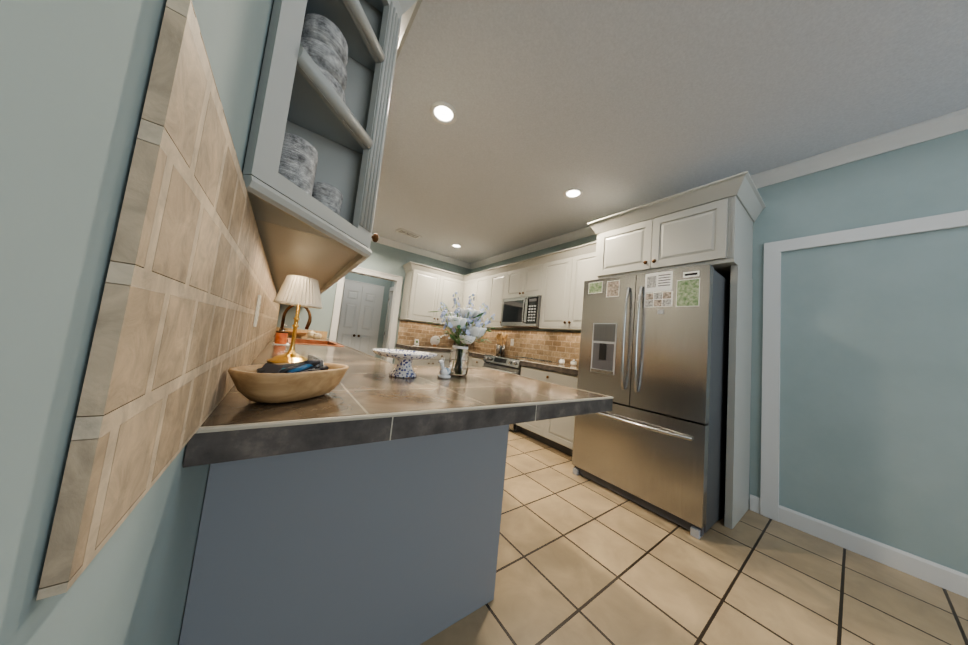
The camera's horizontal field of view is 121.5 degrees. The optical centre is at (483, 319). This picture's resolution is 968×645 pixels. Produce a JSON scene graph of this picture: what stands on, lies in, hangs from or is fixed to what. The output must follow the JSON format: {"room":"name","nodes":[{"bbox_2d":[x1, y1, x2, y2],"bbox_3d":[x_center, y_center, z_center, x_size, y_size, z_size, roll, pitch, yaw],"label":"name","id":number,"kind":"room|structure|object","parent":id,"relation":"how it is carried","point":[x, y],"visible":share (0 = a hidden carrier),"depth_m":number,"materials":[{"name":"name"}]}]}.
{"room":"kitchen","nodes":[
{"label":"kitchen","id":0,"kind":"room"},
{"bbox_2d":[0,0,275,644],"bbox_3d":[-0.614,-0.279,0.621,0.120,2.740,8.420,9,-6,-36],"label":"wall","id":1,"kind":"structure","parent":0,"point":[75,75],"depth_m":0.16,"materials":[{"name":"paint"}]},
{"bbox_2d":[36,0,279,600],"bbox_3d":[-1.626,-0.018,2.063,0.011,0.428,4.647,9,-6,-36],"label":"backsplash","id":2,"kind":"structure","parent":1,"relation":"attached to","point":[177,334],"depth_m":0.23,"materials":[{"name":"beige tile"}]},
{"bbox_2d":[253,295,261,326],"bbox_3d":[-0.835,-0.029,1.002,0.007,0.116,0.072,9,-6,-36],"label":"electrical outlet","id":3,"kind":"object","parent":2,"relation":"attached to","point":[257,311],"visible":1,"depth_m":0.98,"materials":[{"name":"beige plastic"}]},
{"bbox_2d":[269,264,343,291],"bbox_3d":[-1.054,-0.691,1.678,0.303,0.896,1.109,9,-6,-36],"label":"upper cabinet","id":4,"kind":"object","parent":1,"relation":"attached to","point":[279,272],"depth_m":1.53,"materials":[{"name":"grey paint"}]},
{"bbox_2d":[246,0,413,275],"bbox_3d":[-0.610,-0.697,1.073,0.303,0.896,0.632,9,-6,-36],"label":"upper cabinet","id":5,"kind":"object","parent":1,"relation":"attached to","point":[303,233],"depth_m":0.82,"materials":[{"name":"grey paint"}]},
{"bbox_2d":[278,132,317,195],"bbox_3d":[-0.488,-0.377,0.689,0.100,0.146,0.100,9,-6,-36],"label":"cylinder","id":6,"kind":"object","parent":5,"relation":"in","point":[298,162],"visible":0.46,"depth_m":0.66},
{"bbox_2d":[300,13,347,103],"bbox_3d":[-0.465,-0.706,0.771,0.144,0.225,0.144,9,-6,-36],"label":"bowls","id":7,"kind":"object","parent":5,"relation":"in","point":[323,43],"visible":0.52,"depth_m":0.73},
{"bbox_2d":[312,182,342,215],"bbox_3d":[-0.469,-0.339,0.796,0.094,0.092,0.094,9,-6,-36],"label":"cylinder","id":8,"kind":"object","parent":5,"relation":"in","point":[329,196],"visible":0.48,"depth_m":0.76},
{"bbox_2d":[345,272,390,358],"bbox_3d":[-2.782,-0.055,5.911,1.260,2.740,0.120,9,-6,-36],"label":"wall","id":9,"kind":"structure","parent":0,"point":[386,284],"depth_m":6.15,"materials":[{"name":"paint"}]},
{"bbox_2d":[336,284,379,354],"bbox_3d":[-2.729,0.296,5.813,0.714,2.015,0.086,9,-6,-36],"label":"closet doors","id":10,"kind":"structure","parent":9,"relation":"in","point":[357,319],"depth_m":5.84,"materials":[{"name":"white wood"}]},
{"bbox_2d":[383,291,393,360],"bbox_3d":[-1.674,0.412,6.065,0.866,2.033,0.822,9,-6,-36],"label":"door","id":11,"kind":"structure","parent":9,"relation":"in","point":[388,321],"depth_m":6.16,"materials":[{"name":"white wood"}]},
{"bbox_2d":[276,241,470,363],"bbox_3d":[-1.730,-0.030,4.946,3.220,2.740,0.120,9,-6,-36],"label":"wall","id":12,"kind":"structure","parent":0,"point":[321,319],"depth_m":4.77,"materials":[{"name":"paint"}]},
{"bbox_2d":[276,327,326,337],"bbox_3d":[-2.747,0.207,4.109,0.646,0.099,0.020,9,-6,-36],"label":"backsplash","id":13,"kind":"structure","parent":12,"relation":"attached to","point":[323,334],"depth_m":4.15,"materials":[{"name":"brown tile"}]},
{"bbox_2d":[329,267,402,362],"bbox_3d":[-2.064,0.215,4.682,1.046,2.142,0.150,9,-6,-36],"label":"door frame","id":14,"kind":"structure","parent":12,"relation":"attached to","point":[398,280],"depth_m":4.93,"materials":[{"name":"white wood"}]},
{"bbox_2d":[371,234,470,266],"bbox_3d":[-1.542,-1.343,4.969,3.030,0.095,0.085,9,-6,-36],"label":"crown molding","id":15,"kind":"structure","parent":12,"relation":"attached to","point":[381,240],"depth_m":5.20,"materials":[{"name":"white wood"}]},
{"bbox_2d":[397,320,462,347],"bbox_3d":[-0.999,0.322,5.395,1.427,0.428,0.011,9,-6,-36],"label":"backsplash","id":16,"kind":"structure","parent":12,"relation":"attached to","point":[409,332],"depth_m":5.25,"materials":[{"name":"beige tile"}]},
{"bbox_2d":[399,265,462,324],"bbox_3d":[-0.950,-0.388,5.204,1.100,0.896,0.388,9,-6,-36],"label":"upper cabinet","id":17,"kind":"object","parent":12,"relation":"attached to","point":[424,290],"depth_m":4.98,"materials":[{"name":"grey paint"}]},
{"bbox_2d":[372,0,967,263],"bbox_3d":[0.485,-1.468,2.232,3.460,0.100,9.940,9,-6,-36],"label":"ceiling","id":18,"kind":"structure","parent":0,"point":[609,107],"depth_m":1.71,"materials":[{"name":"paint"}]},
{"bbox_2d":[396,228,421,238],"bbox_3d":[-1.232,-1.395,4.444,0.380,0.016,0.170,10,-7,-44],"label":"ceiling vent","id":19,"kind":"object","parent":18,"relation":"in","point":[408,233],"visible":1,"depth_m":4.42,"materials":[{"name":"white metal"}]},
{"bbox_2d":[430,101,456,124],"bbox_3d":[-0.297,-1.509,1.994,0.200,0.008,0.200,9,-6,-36],"label":"recessed light","id":20,"kind":"object","parent":18,"relation":"in","point":[444,113],"visible":1,"depth_m":1.99,"materials":[{"name":"white"}]},
{"bbox_2d":[451,244,461,247],"bbox_3d":[-0.487,-1.294,4.804,0.200,0.008,0.200,9,-6,-36],"label":"recessed light","id":21,"kind":"object","parent":18,"relation":"in","point":[456,245],"visible":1,"depth_m":4.80,"materials":[{"name":"white glass"}]},
{"bbox_2d":[563,188,582,198],"bbox_3d":[0.936,-1.316,2.846,0.200,0.008,0.200,9,-6,-36],"label":"recessed light","id":22,"kind":"object","parent":18,"relation":"in","point":[572,193],"visible":1,"depth_m":2.84,"materials":[{"name":"white"}]},
{"bbox_2d":[420,429,967,644],"bbox_3d":[0.205,1.349,1.998,3.460,0.100,9.940,9,-6,-36],"label":"floor","id":23,"kind":"structure","parent":0,"point":[582,560],"depth_m":1.38,"materials":[{"name":"tile"}]},
{"bbox_2d":[179,425,508,644],"bbox_3d":[-0.490,0.730,1.172,0.978,0.852,0.620,9,-6,-36],"label":"base cabinet","id":24,"kind":"object","parent":23,"relation":"on","point":[393,542],"visible":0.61,"depth_m":0.84,"materials":[{"name":"grey"}]},
{"bbox_2d":[394,347,449,365],"bbox_3d":[-1.114,0.977,4.890,0.820,0.852,0.679,9,-6,-36],"label":"base cabinet","id":25,"kind":"object","parent":23,"relation":"on","point":[445,355],"depth_m":4.74,"materials":[{"name":"grey paint"}]},
{"bbox_2d":[396,343,451,351],"bbox_3d":[-1.099,0.518,4.907,0.780,0.061,0.676,9,-6,-36],"label":"countertop","id":26,"kind":"structure","parent":25,"relation":"on","point":[406,346],"depth_m":4.70,"materials":[{"name":"stone"}]},
{"bbox_2d":[430,336,439,345],"bbox_3d":[-0.963,0.431,5.366,0.210,0.212,0.068,9,-6,-36],"label":"decorative plate","id":27,"kind":"object","parent":26,"relation":"on","point":[434,341],"visible":1,"depth_m":5.36,"materials":[{"name":"white ceramic"}]},
{"bbox_2d":[468,356,473,366],"bbox_3d":[-0.191,1.059,4.766,0.683,0.852,0.751,9,-6,-36],"label":"base cabinet","id":28,"kind":"object","parent":23,"relation":"on","point":[471,358],"depth_m":4.38,"materials":[{"name":"grey paint"}]},
{"bbox_2d":[446,347,509,357],"bbox_3d":[-0.227,0.607,4.938,0.655,0.061,1.656,9,-6,-36],"label":"countertop","id":29,"kind":"structure","parent":28,"relation":"on","point":[475,353],"depth_m":4.38,"materials":[{"name":"stone"}]},
{"bbox_2d":[454,331,465,343],"bbox_3d":[-0.489,0.415,5.404,0.210,0.345,0.252,5,-5,4],"label":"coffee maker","id":30,"kind":"object","parent":29,"relation":"on","point":[458,336],"visible":0.1,"depth_m":5.30,"materials":[{"name":"black plastic"}]},
{"bbox_2d":[496,333,507,354],"bbox_3d":[0.286,0.412,4.630,0.162,0.375,0.203,9,-6,-36],"label":"utensil crock","id":31,"kind":"object","parent":29,"relation":"on","point":[500,348],"visible":0.98,"depth_m":4.58,"materials":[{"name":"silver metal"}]},
{"bbox_2d":[474,357,485,366],"bbox_3d":[0.104,1.058,4.409,0.628,0.852,0.419,9,-6,-36],"label":"base cabinet","id":32,"kind":"object","parent":23,"relation":"on","point":[478,362],"depth_m":4.21,"materials":[{"name":"grey paint"}]},
{"bbox_2d":[482,355,551,431],"bbox_3d":[0.415,1.011,3.904,0.697,0.924,0.756,9,-6,-36],"label":"range","id":33,"kind":"object","parent":23,"relation":"on","point":[508,364],"visible":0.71,"depth_m":3.71,"materials":[{"name":"silver metal"}]},
{"bbox_2d":[516,365,577,455],"bbox_3d":[0.953,1.046,3.250,0.628,0.852,0.926,9,-6,-36],"label":"base cabinet","id":34,"kind":"object","parent":23,"relation":"on","point":[557,433],"depth_m":2.99,"materials":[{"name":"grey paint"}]},
{"bbox_2d":[519,360,578,374],"bbox_3d":[0.988,0.590,3.280,0.655,0.061,0.926,9,-6,-36],"label":"countertop","id":35,"kind":"structure","parent":34,"relation":"on","point":[562,368],"depth_m":3.14,"materials":[{"name":"tile"}]},
{"bbox_2d":[558,359,576,365],"bbox_3d":[1.130,0.500,3.391,0.402,0.163,0.093,3,-5,28],"label":"cups","id":36,"kind":"object","parent":35,"relation":"on","point":[573,362],"visible":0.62,"depth_m":3.38,"materials":[{"name":"white ceramic"}]},
{"bbox_2d":[572,264,729,539],"bbox_3d":[1.461,0.559,2.370,0.874,1.774,0.958,9,-6,-36],"label":"refrigerator","id":37,"kind":"object","parent":23,"relation":"on","point":[654,354],"visible":1,"depth_m":2.00,"materials":[{"name":"silver metal"}]},
{"bbox_2d":[587,171,765,528],"bbox_3d":[1.618,0.234,2.490,0.663,2.469,1.245,9,-6,-36],"label":"tall cabinet","id":38,"kind":"object","parent":23,"relation":"on","point":[711,223],"visible":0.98,"depth_m":2.13,"materials":[{"name":"white paint"}]},
{"bbox_3d":[-1.807,0.726,2.700,0.658,0.852,3.396,9,-6,-36],"label":"base cabinet","id":39,"kind":"object","parent":23,"relation":"on","visible":0},
{"bbox_2d":[183,334,510,467],"bbox_3d":[-1.489,0.268,2.367,0.660,0.061,4.315,9,-6,-36],"label":"countertop","id":40,"kind":"structure","parent":39,"relation":"on","point":[368,398],"depth_m":0.65,"materials":[{"name":"tile"}]},
{"bbox_2d":[273,325,288,344],"bbox_3d":[-1.693,0.128,2.281,0.110,0.160,0.260,9,-6,-36],"label":"soap dispenser","id":41,"kind":"object","parent":40,"relation":"on","point":[281,337],"visible":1,"depth_m":2.20,"materials":[{"name":"orange plastic"}]},
{"bbox_2d":[228,354,348,402],"bbox_3d":[-0.477,0.146,0.692,0.252,0.104,0.234,9,-6,-36],"label":"dough bowl","id":42,"kind":"object","parent":40,"relation":"on","point":[311,376],"visible":1,"depth_m":0.62,"materials":[{"name":"brown wood"}]},
{"bbox_2d":[267,275,321,363],"bbox_3d":[-0.882,0.004,1.277,0.195,0.401,0.195,9,-6,-36],"label":"table lamp","id":43,"kind":"object","parent":40,"relation":"on","point":[298,291],"visible":0.96,"depth_m":1.23,"materials":[{"name":"gold metal"}]},
{"bbox_2d":[279,305,311,330],"bbox_3d":[-1.949,0.030,2.804,0.271,0.392,0.139,9,-6,-36],"label":"faucet","id":44,"kind":"object","parent":40,"relation":"on","point":[307,326],"visible":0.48,"depth_m":2.79,"materials":[{"name":"brown metal"}]},
{"bbox_2d":[285,330,306,336],"bbox_3d":[-2.553,0.201,3.671,0.266,0.075,0.266,9,-6,-36],"label":"bowl","id":45,"kind":"object","parent":40,"relation":"on","point":[300,334],"visible":0.62,"depth_m":3.61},
{"bbox_2d":[307,330,314,336],"bbox_3d":[-2.541,0.217,4.002,0.110,0.100,0.110,9,-6,-36],"label":"crock","id":46,"kind":"object","parent":40,"relation":"on","point":[310,334],"visible":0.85,"depth_m":3.96,"materials":[{"name":"beige ceramic"}]},
{"bbox_2d":[287,338,343,346],"bbox_3d":[-1.841,0.348,2.908,0.457,0.211,0.862,9,-6,-36],"label":"sink","id":47,"kind":"object","parent":40,"relation":"in","point":[314,342],"visible":0.31,"depth_m":3.18,"materials":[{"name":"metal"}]},
{"bbox_2d":[313,333,321,337],"bbox_3d":[-2.388,0.238,3.890,0.104,0.070,0.104,9,-6,-36],"label":"crock","id":48,"kind":"object","parent":40,"relation":"on","point":[316,335],"visible":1,"depth_m":3.85,"materials":[{"name":"beige ceramic"}]},
{"bbox_2d":[372,348,437,377],"bbox_3d":[-0.356,0.199,1.214,0.286,0.107,0.286,9,-6,-36],"label":"cake stand","id":49,"kind":"object","parent":40,"relation":"on","point":[403,368],"visible":1,"depth_m":1.18,"materials":[{"name":"white ceramic"}]},
{"bbox_2d":[412,365,613,423],"bbox_3d":[0.024,0.338,1.406,0.655,0.061,0.974,9,-6,-36],"label":"countertop","id":50,"kind":"structure","parent":39,"relation":"on","point":[532,399],"depth_m":1.13,"materials":[{"name":"tile"}]},
{"bbox_2d":[437,358,450,378],"bbox_3d":[-0.188,0.228,1.275,0.077,0.094,0.064,9,-6,-36],"label":"figurine","id":51,"kind":"object","parent":50,"relation":"on","point":[444,372],"visible":1,"depth_m":1.26,"materials":[{"name":"white ceramic"}]},
{"bbox_2d":[428,292,494,376],"bbox_3d":[-0.115,0.076,1.417,0.371,0.432,0.268,9,-6,-36],"label":"flower vase","id":52,"kind":"object","parent":50,"relation":"on","point":[459,352],"visible":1,"depth_m":1.37,"materials":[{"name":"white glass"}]},
{"bbox_2d":[471,129,967,574],"bbox_3d":[2.060,0.150,2.576,0.120,2.740,8.420,9,-6,-36],"label":"wall","id":53,"kind":"structure","parent":0,"point":[873,444],"depth_m":1.78,"materials":[{"name":"paint"}]},
{"bbox_2d":[459,273,490,327],"bbox_3d":[-0.052,-0.306,5.108,0.411,0.896,0.946,9,-6,-36],"label":"upper cabinet","id":54,"kind":"object","parent":53,"relation":"attached to","point":[480,286],"depth_m":4.97,"materials":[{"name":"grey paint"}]},
{"bbox_2d":[487,269,518,328],"bbox_3d":[0.348,-0.308,4.615,0.348,0.896,0.563,9,-6,-36],"label":"upper cabinet","id":55,"kind":"object","parent":53,"relation":"attached to","point":[499,281],"depth_m":4.48,"materials":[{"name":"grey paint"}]},
{"bbox_2d":[466,329,580,365],"bbox_3d":[0.558,0.399,4.460,0.011,0.428,3.334,9,-6,-36],"label":"backsplash","id":56,"kind":"structure","parent":53,"relation":"attached to","point":[551,346],"depth_m":4.12,"materials":[{"name":"beige tile"}]},
{"bbox_2d":[507,261,542,297],"bbox_3d":[0.726,-0.529,4.147,0.348,0.460,0.762,9,-6,-36],"label":"upper cabinet","id":57,"kind":"object","parent":53,"relation":"attached to","point":[527,280],"depth_m":3.99,"materials":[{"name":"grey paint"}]},
{"bbox_2d":[500,295,541,328],"bbox_3d":[0.636,-0.090,4.077,0.457,0.432,0.756,9,-6,-36],"label":"microwave","id":58,"kind":"object","parent":57,"relation":"attached to","point":[521,312],"visible":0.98,"depth_m":3.92,"materials":[{"name":"silver metal"}]},
{"bbox_2d":[539,249,595,329],"bbox_3d":[1.186,-0.319,3.472,0.348,0.896,0.987,9,-6,-36],"label":"upper cabinet","id":59,"kind":"object","parent":53,"relation":"attached to","point":[555,280],"depth_m":3.40,"materials":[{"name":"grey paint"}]},
{"bbox_2d":[467,107,967,268],"bbox_3d":[2.144,-1.175,2.576,0.085,0.095,8.299,9,-6,-36],"label":"crown molding","id":60,"kind":"structure","parent":53,"relation":"attached to","point":[938,126],"depth_m":1.95,"materials":[{"name":"white wood"}]},
{"bbox_2d":[750,494,967,597],"bbox_3d":[3.228,1.423,0.584,0.014,0.114,3.845,9,-6,-36],"label":"baseboard","id":61,"kind":"structure","parent":53,"relation":"attached to","point":[946,578],"depth_m":1.67,"materials":[{"name":"white wood"}]},
{"bbox_2d":[760,210,967,521],"bbox_3d":[2.559,0.430,1.712,0.020,2.139,1.130,9,-6,-36],"label":"door frame","id":62,"kind":"structure","parent":53,"relation":"attached to","point":[770,443],"depth_m":2.08,"materials":[{"name":"white wood"}]}
]}

